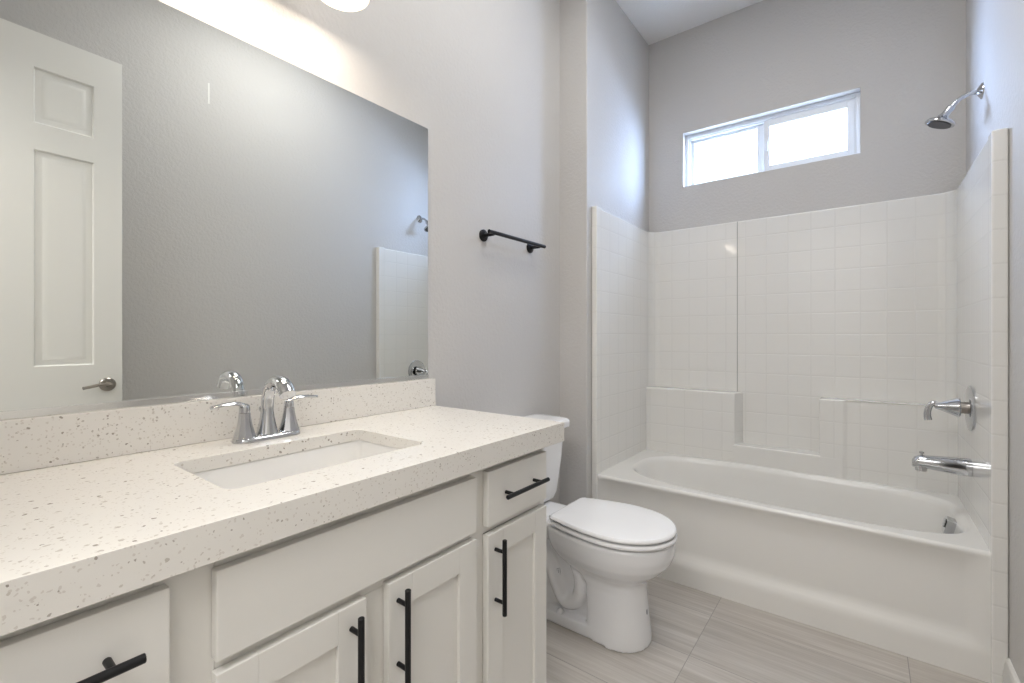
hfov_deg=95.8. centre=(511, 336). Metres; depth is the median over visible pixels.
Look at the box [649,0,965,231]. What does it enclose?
wall
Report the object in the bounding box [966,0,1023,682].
wall
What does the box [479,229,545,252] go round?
towel bar
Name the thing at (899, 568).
tub
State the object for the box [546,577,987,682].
floor
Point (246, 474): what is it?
sink
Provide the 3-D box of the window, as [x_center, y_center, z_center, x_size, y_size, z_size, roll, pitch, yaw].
[1.527,-1.137,2.788,0.913,0.345,0.100,0,0,37]
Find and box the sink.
[192,440,398,488]
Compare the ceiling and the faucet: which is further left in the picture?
the faucet
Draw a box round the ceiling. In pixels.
[615,0,762,44]
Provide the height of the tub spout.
0.081 m
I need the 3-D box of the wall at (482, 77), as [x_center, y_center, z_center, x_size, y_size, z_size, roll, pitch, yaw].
[-0.528,-0.398,1.598,0.130,3.135,2.432,0,0,37]
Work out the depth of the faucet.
1.18 m
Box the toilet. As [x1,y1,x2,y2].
[523,414,677,652]
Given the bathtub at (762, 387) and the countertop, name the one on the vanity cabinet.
the countertop
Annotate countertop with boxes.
[0,378,563,636]
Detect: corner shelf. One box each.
[646,386,742,461]
[819,397,957,495]
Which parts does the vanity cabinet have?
drawer, handle, door, false drawer, handle, handle, door, handle, drawer, door, handle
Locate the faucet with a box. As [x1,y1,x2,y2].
[210,375,317,443]
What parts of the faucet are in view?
lever, handle post, plate, spout, handle post, lever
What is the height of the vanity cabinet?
0.876 m
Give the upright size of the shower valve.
0.180 m
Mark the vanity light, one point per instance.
(342, 5)
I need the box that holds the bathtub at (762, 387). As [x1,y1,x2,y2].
[592,128,1008,682]
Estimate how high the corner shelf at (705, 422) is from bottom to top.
0.411 m
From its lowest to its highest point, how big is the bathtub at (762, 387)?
1.864 m
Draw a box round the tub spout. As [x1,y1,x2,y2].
[912,451,972,476]
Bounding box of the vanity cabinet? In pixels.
[0,448,549,682]
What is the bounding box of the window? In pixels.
[686,92,859,185]
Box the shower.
[925,83,983,128]
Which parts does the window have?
pane, sash, pane, sash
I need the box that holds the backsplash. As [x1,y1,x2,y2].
[0,378,435,474]
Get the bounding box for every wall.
[158,0,559,503]
[560,0,648,504]
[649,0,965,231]
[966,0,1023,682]
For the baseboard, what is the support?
attached to the wall at (994, 28)
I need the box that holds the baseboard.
[1003,658,1020,682]
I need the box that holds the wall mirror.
[0,0,428,419]
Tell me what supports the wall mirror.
attached to the wall at (482, 77)
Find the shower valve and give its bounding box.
[923,386,974,430]
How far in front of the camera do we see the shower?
1.93 m
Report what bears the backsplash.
attached to the wall at (482, 77)
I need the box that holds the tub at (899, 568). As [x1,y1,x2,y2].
[597,449,990,682]
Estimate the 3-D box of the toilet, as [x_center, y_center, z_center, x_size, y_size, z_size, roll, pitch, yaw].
[0.293,0.774,1.929,0.768,0.791,0.424,0,0,37]
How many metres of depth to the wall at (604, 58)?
2.50 m
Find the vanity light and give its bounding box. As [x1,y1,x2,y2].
[321,0,369,11]
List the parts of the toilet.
tank lid, tank, bowl, seat, lid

